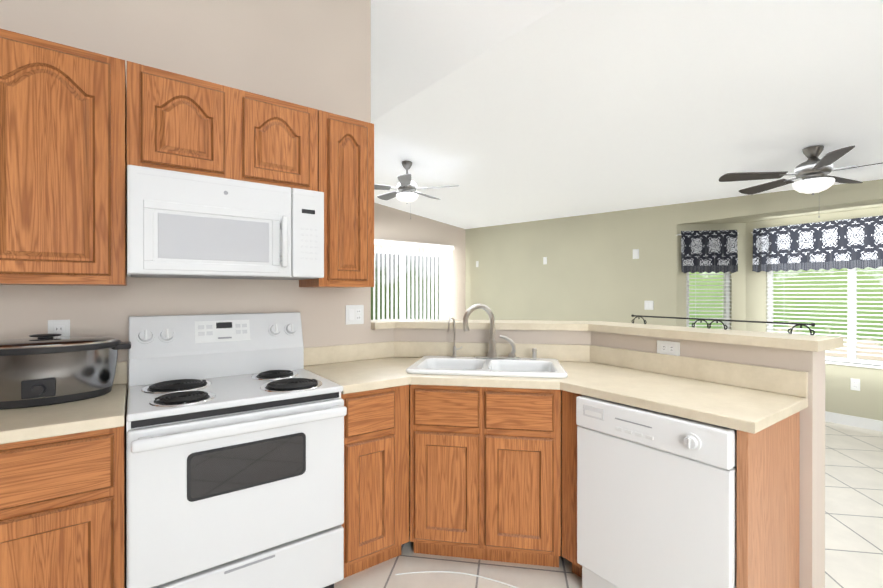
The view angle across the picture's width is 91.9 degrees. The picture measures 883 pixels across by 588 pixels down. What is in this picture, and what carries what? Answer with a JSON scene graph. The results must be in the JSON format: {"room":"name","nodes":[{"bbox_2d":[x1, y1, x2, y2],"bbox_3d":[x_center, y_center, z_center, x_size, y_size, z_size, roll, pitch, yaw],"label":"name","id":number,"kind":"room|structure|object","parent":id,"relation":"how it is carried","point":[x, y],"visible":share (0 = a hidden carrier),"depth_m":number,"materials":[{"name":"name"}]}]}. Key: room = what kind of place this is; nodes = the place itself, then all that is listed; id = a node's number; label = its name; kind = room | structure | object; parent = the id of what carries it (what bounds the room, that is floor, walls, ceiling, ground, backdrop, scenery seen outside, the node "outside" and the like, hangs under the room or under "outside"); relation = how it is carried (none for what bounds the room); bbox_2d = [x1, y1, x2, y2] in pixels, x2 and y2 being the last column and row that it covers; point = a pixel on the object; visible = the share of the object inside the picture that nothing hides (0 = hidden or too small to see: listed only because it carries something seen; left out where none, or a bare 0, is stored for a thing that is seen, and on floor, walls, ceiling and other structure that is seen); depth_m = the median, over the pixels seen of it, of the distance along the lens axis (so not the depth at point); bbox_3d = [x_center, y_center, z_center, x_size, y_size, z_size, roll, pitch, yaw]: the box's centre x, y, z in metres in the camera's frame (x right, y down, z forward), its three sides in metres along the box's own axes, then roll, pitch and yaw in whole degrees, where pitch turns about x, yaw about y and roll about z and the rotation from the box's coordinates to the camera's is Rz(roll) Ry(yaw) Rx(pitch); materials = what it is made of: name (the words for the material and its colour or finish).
{"room":"kitchen","nodes":[
{"label":"kitchen","id":0,"kind":"room"},
{"bbox_2d":[0,0,370,585],"bbox_3d":[-2.386,-1.457,1.295,4.720,5.547,0.120,0,0,-36],"label":"wall","id":1,"kind":"structure","parent":0,"point":[315,54],"depth_m":2.13,"materials":[{"name":"beige paint"}]},
{"bbox_2d":[48,320,69,336],"bbox_3d":[-1.598,0.166,1.784,0.070,0.115,0.008,0,0,-36],"label":"electrical outlet","id":2,"kind":"object","parent":1,"relation":"attached to","point":[62,327],"visible":0.65,"depth_m":1.78,"materials":[{"name":"white plastic"}]},
{"bbox_2d":[0,28,126,285],"bbox_3d":[-1.500,-0.473,1.651,0.450,0.873,0.335,0,0,-36],"label":"upper cabinet","id":3,"kind":"object","parent":1,"relation":"attached to","point":[63,218],"visible":1,"depth_m":1.54,"materials":[{"name":"brown wood"}]},
{"bbox_2d":[113,361,126,384],"bbox_3d":[-1.901,0.352,1.559,1.212,0.099,0.018,0,0,-36],"label":"backsplash","id":4,"kind":"structure","parent":1,"relation":"attached to","point":[121,373],"depth_m":1.89,"materials":[{"name":"beige laminate"}]},
{"bbox_2d":[127,61,317,190],"bbox_3d":[-1.005,-0.699,2.006,0.759,0.422,0.335,0,0,-36],"label":"upper cabinet","id":5,"kind":"object","parent":1,"relation":"attached to","point":[180,123],"visible":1,"depth_m":1.83,"materials":[{"name":"brown wood"}]},
{"bbox_2d":[127,165,323,279],"bbox_3d":[-0.969,-0.280,1.958,0.756,0.410,0.453,0,0,-36],"label":"over-the-range microwave","id":6,"kind":"object","parent":5,"relation":"attached to","point":[184,225],"visible":1,"depth_m":1.77,"materials":[{"name":"white plastic"}]},
{"bbox_2d":[299,110,373,287],"bbox_3d":[-0.570,-0.474,2.319,0.303,0.873,0.335,0,0,-36],"label":"upper cabinet","id":7,"kind":"object","parent":1,"relation":"attached to","point":[346,165],"visible":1,"depth_m":2.18,"materials":[{"name":"brown wood"}]},
{"bbox_2d":[346,305,363,324],"bbox_3d":[-0.519,0.124,2.559,0.116,0.115,0.008,0,0,-36],"label":"outlet","id":8,"kind":"object","parent":1,"relation":"attached to","point":[354,314],"visible":1,"depth_m":2.56,"materials":[{"name":"white plastic"}]},
{"bbox_2d":[374,203,464,319],"bbox_3d":[-3.091,-1.561,5.874,8.920,5.737,0.120,0,0,-36],"label":"wall","id":9,"kind":"structure","parent":0,"point":[392,224],"depth_m":7.86,"materials":[{"name":"beige paint"}]},
{"bbox_2d":[375,250,441,319],"bbox_3d":[-0.687,0.276,7.605,1.792,2.056,0.060,0,0,-36],"label":"sliding patio door","id":10,"kind":"structure","parent":9,"relation":"in","point":[376,251],"depth_m":7.59,"materials":[{"name":"white"}]},
{"bbox_2d":[373,239,453,319],"bbox_3d":[-0.611,0.181,7.499,2.020,2.185,0.089,0,0,-36],"label":"vertical blinds","id":11,"kind":"object","parent":9,"relation":"attached to","point":[400,244],"visible":0.54,"depth_m":7.60,"materials":[{"name":"white plastic"}]},
{"bbox_2d":[371,328,582,513],"bbox_3d":[0.153,0.764,2.607,0.930,1.100,0.980,0,0,-36],"label":"wall","id":12,"kind":"structure","parent":0,"point":[390,334],"depth_m":2.63,"materials":[{"name":"beige paint"}]},
{"bbox_2d":[304,341,807,397],"bbox_3d":[0.343,0.351,2.032,1.448,0.099,1.870,0,0,-36],"label":"backsplash","id":13,"kind":"structure","parent":12,"relation":"attached to","point":[781,381],"depth_m":2.38,"materials":[{"name":"beige laminate"}]},
{"bbox_2d":[126,421,882,587],"bbox_3d":[-0.185,1.344,2.334,9.900,0.060,9.630,0,0,-36],"label":"floor","id":14,"kind":"structure","parent":0,"point":[853,507],"depth_m":2.14,"materials":[{"name":"tile"}]},
{"bbox_2d":[0,396,126,587],"bbox_3d":[-1.418,0.878,1.540,0.450,0.875,0.610,0,0,-36],"label":"base cabinet","id":15,"kind":"object","parent":14,"relation":"on","point":[63,511],"visible":0.96,"depth_m":1.34,"materials":[{"name":"brown wood"}]},
{"bbox_2d":[126,312,346,587],"bbox_3d":[-0.889,0.707,1.847,0.756,1.217,0.687,0,0,-36],"label":"electric range","id":16,"kind":"object","parent":14,"relation":"on","point":[235,445],"visible":1,"depth_m":1.66,"materials":[{"name":"white metal"}]},
{"bbox_2d":[341,385,408,577],"bbox_3d":[-0.468,0.877,2.222,0.352,0.875,0.610,0,0,-36],"label":"base cabinet","id":17,"kind":"object","parent":14,"relation":"on","point":[375,524],"visible":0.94,"depth_m":1.98,"materials":[{"name":"brown wood"}]},
{"bbox_2d":[396,571,518,587],"bbox_3d":[0.205,1.312,1.903,0.575,0.006,0.647,0,0,-36],"label":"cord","id":18,"kind":"object","parent":14,"relation":"on","point":[459,573],"visible":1,"depth_m":2.00,"materials":[{"name":"white plastic"}]},
{"bbox_2d":[410,384,560,566],"bbox_3d":[0.238,0.877,2.274,0.716,0.875,0.520,0,0,9],"label":"base cabinet","id":19,"kind":"object","parent":14,"relation":"on","point":[485,473],"visible":0.98,"depth_m":2.02,"materials":[{"name":"brown wood"}]},
{"bbox_2d":[304,357,807,433],"bbox_3d":[0.343,0.420,2.032,1.448,0.038,1.870,0,0,-36],"label":"countertop","id":20,"kind":"structure","parent":19,"relation":"on","point":[753,411],"depth_m":1.88,"materials":[{"name":"beige laminate"}]},
{"bbox_2d":[448,317,461,356],"bbox_3d":[0.082,0.258,2.523,0.074,0.240,0.108,0,0,9],"label":"filter faucet","id":21,"kind":"object","parent":20,"relation":"on","point":[454,351],"visible":1,"depth_m":2.55,"materials":[{"name":"silver metal"}]},
{"bbox_2d":[406,356,567,377],"bbox_3d":[0.247,0.484,2.327,0.800,0.212,0.500,0,0,9],"label":"double-bowl sink","id":22,"kind":"object","parent":20,"relation":"in","point":[520,367],"visible":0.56,"depth_m":2.42,"materials":[{"name":"white ceramic"}]},
{"bbox_2d":[532,348,537,358],"bbox_3d":[0.541,0.346,2.482,0.034,0.062,0.034,0,0,9],"label":"soap dispenser","id":23,"kind":"object","parent":22,"relation":"on","point":[534,353],"visible":1,"depth_m":2.47,"materials":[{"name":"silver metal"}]},
{"bbox_2d":[463,304,519,358],"bbox_3d":[0.290,0.216,2.474,0.322,0.322,0.155,0,0,9],"label":"kitchen faucet","id":24,"kind":"object","parent":20,"relation":"on","point":[492,354],"visible":1,"depth_m":2.49,"materials":[{"name":"silver metal"}]},
{"bbox_2d":[562,390,581,577],"bbox_3d":[0.793,0.877,2.085,0.510,0.875,0.100,0,0,-36],"label":"cabinet filler","id":25,"kind":"object","parent":14,"relation":"on","point":[569,488],"visible":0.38,"depth_m":1.94,"materials":[{"name":"brown wood"}]},
{"bbox_2d":[576,395,736,587],"bbox_3d":[0.973,0.880,1.780,0.573,0.871,0.596,0,0,-36],"label":"built-in dishwasher","id":26,"kind":"object","parent":14,"relation":"on","point":[656,499],"visible":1,"depth_m":1.59,"materials":[{"name":"white metal"}]},
{"bbox_2d":[736,411,799,587],"bbox_3d":[1.185,0.878,1.538,0.515,0.875,0.033,0,0,-36],"label":"peninsula end panel","id":27,"kind":"object","parent":14,"relation":"on","point":[768,486],"visible":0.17,"depth_m":1.48,"materials":[{"name":"brown wood"}]},
{"bbox_3d":[-1.911,0.879,1.185,0.755,0.875,0.610,0,0,-36],"label":"base cabinet","id":28,"kind":"object","parent":14,"relation":"on","visible":0},
{"bbox_2d":[0,384,126,443],"bbox_3d":[-1.726,0.421,1.316,1.212,0.038,0.618,0,0,-36],"label":"countertop","id":29,"kind":"structure","parent":28,"relation":"on","point":[106,411],"depth_m":1.40,"materials":[{"name":"beige laminate"}]},
{"bbox_2d":[0,334,130,409],"bbox_3d":[-1.504,0.277,1.621,0.528,0.249,0.321,0,0,-36],"label":"slow cooker","id":30,"kind":"object","parent":29,"relation":"on","point":[45,369],"visible":1,"depth_m":1.55,"materials":[{"name":"grey metal"}]},
{"bbox_2d":[371,0,882,228],"bbox_3d":[-0.441,-2.700,2.081,9.040,3.776,9.370,0,0,-36],"label":"ceiling","id":31,"kind":"structure","parent":0,"point":[501,112],"depth_m":3.05,"materials":[{"name":"paint"}]},
{"bbox_2d":[374,161,458,218],"bbox_3d":[-0.431,-1.201,5.007,1.190,0.665,1.152,0,0,-36],"label":"ceiling fan","id":32,"kind":"object","parent":31,"relation":"hanging from","point":[406,186],"visible":1,"depth_m":4.91,"materials":[{"name":"silver metal"}]},
{"bbox_2d":[719,145,881,217],"bbox_3d":[2.935,-0.864,3.323,1.257,0.547,1.251,0,0,-36],"label":"ceiling fan","id":33,"kind":"object","parent":31,"relation":"hanging from","point":[813,171],"visible":1,"depth_m":3.31,"materials":[{"name":"silver metal"}]},
{"bbox_2d":[465,179,882,420],"bbox_3d":[3.409,0.024,4.852,0.680,2.570,9.130,0,0,-36],"label":"wall","id":34,"kind":"structure","parent":0,"point":[592,269],"depth_m":5.49,"materials":[{"name":"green paint"}]},
{"bbox_2d":[633,249,638,258],"bbox_3d":[2.507,-0.516,5.512,0.011,0.125,0.085,0,0,-36],"label":"light switch","id":35,"kind":"object","parent":34,"relation":"attached to","point":[635,253],"visible":1,"depth_m":5.51,"materials":[{"name":"white plastic"}]},
{"bbox_2d":[644,301,653,309],"bbox_3d":[2.609,0.141,5.374,0.008,0.116,0.116,0,0,-36],"label":"switch plate","id":36,"kind":"object","parent":34,"relation":"attached to","point":[648,305],"visible":1,"depth_m":5.37,"materials":[{"name":"white plastic"}]},
{"bbox_2d":[676,230,738,272],"bbox_3d":[3.116,-0.492,5.000,0.652,0.498,0.102,0,0,9],"label":"valance","id":37,"kind":"object","parent":34,"relation":"attached to","point":[710,251],"visible":1,"depth_m":4.97,"materials":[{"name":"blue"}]},
{"bbox_2d":[686,272,729,328],"bbox_3d":[3.165,0.013,5.084,0.484,1.402,0.115,0,0,9],"label":"bay window","id":38,"kind":"structure","parent":34,"relation":"in","point":[725,298],"depth_m":5.06,"materials":[{"name":"white plastic"}]},
{"bbox_2d":[687,272,731,329],"bbox_3d":[3.158,-0.005,5.042,0.470,1.363,0.056,0,0,9],"label":"window blinds","id":39,"kind":"object","parent":38,"relation":"attached to","point":[695,296],"visible":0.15,"depth_m":5.04,"materials":[{"name":"white plastic"}]},
{"bbox_2d":[751,215,882,271],"bbox_3d":[4.054,-0.490,4.188,0.102,0.498,1.732,0,0,-36],"label":"valance","id":40,"kind":"object","parent":34,"relation":"attached to","point":[845,243],"visible":1,"depth_m":4.37,"materials":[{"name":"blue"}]},
{"bbox_2d":[767,268,882,368],"bbox_3d":[4.104,0.015,4.275,0.115,1.402,1.404,0,0,-36],"label":"bay window","id":41,"kind":"structure","parent":34,"relation":"in","point":[854,357],"depth_m":4.27,"materials":[{"name":"white"}]},
{"bbox_2d":[766,269,882,365],"bbox_3d":[4.069,-0.003,4.250,0.056,1.363,1.390,0,0,-36],"label":"window blinds","id":42,"kind":"object","parent":41,"relation":"attached to","point":[850,335],"visible":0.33,"depth_m":4.32,"materials":[{"name":"white plastic"}]},
{"bbox_2d":[825,411,882,431],"bbox_3d":[4.051,1.260,4.276,0.012,0.100,1.740,0,0,-36],"label":"baseboard","id":43,"kind":"structure","parent":34,"relation":"attached to","point":[860,422],"depth_m":4.21,"materials":[{"name":"white wood"}]},
{"bbox_2d":[850,378,859,390],"bbox_3d":[4.090,0.896,4.222,0.008,0.115,0.070,0,0,-36],"label":"outlet","id":44,"kind":"object","parent":34,"relation":"attached to","point":[854,384],"visible":1,"depth_m":4.22,"materials":[{"name":"white plastic"}]},
{"bbox_2d":[583,331,824,587],"bbox_3d":[1.198,0.765,2.142,0.204,1.100,1.094,0,0,-36],"label":"wall","id":45,"kind":"structure","parent":0,"point":[812,506],"depth_m":1.68,"materials":[{"name":"beige paint"}]},
{"bbox_2d":[371,319,842,351],"bbox_3d":[0.568,0.194,2.294,1.233,0.040,2.150,0,0,-36],"label":"bar","id":46,"kind":"object","parent":45,"relation":"on","point":[816,343],"visible":0.91,"depth_m":2.19,"materials":[{"name":"beige laminate"}]},
{"bbox_2d":[631,314,814,334],"bbox_3d":[1.328,0.145,2.129,0.016,0.053,0.842,0,0,-32],"label":"rack","id":47,"kind":"object","parent":46,"relation":"on","point":[721,320],"visible":1,"depth_m":2.06,"materials":[{"name":"black metal"}]},
{"bbox_2d":[657,340,679,355],"bbox_3d":[1.126,0.270,2.123,0.008,0.070,0.115,0,0,-32],"label":"outlet","id":48,"kind":"object","parent":45,"relation":"attached to","point":[668,347],"visible":1,"depth_m":2.12,"materials":[{"name":"white plastic"}]},
{"label":"outside","id":49,"kind":"structure","parent":0,"visible":0},
{"bbox_2d":[371,253,438,319],"bbox_3d":[-1.173,-0.299,8.794,5.600,3.200,0.020,0,0,-36],"label":"patio","id":50,"kind":"structure","parent":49,"point":[376,286],"depth_m":8.98,"materials":[{"name":"white"}]},
{"bbox_2d":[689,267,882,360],"bbox_3d":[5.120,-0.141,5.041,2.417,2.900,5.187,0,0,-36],"label":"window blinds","id":51,"kind":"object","parent":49,"point":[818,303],"visible":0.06,"depth_m":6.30,"materials":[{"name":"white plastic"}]}
]}

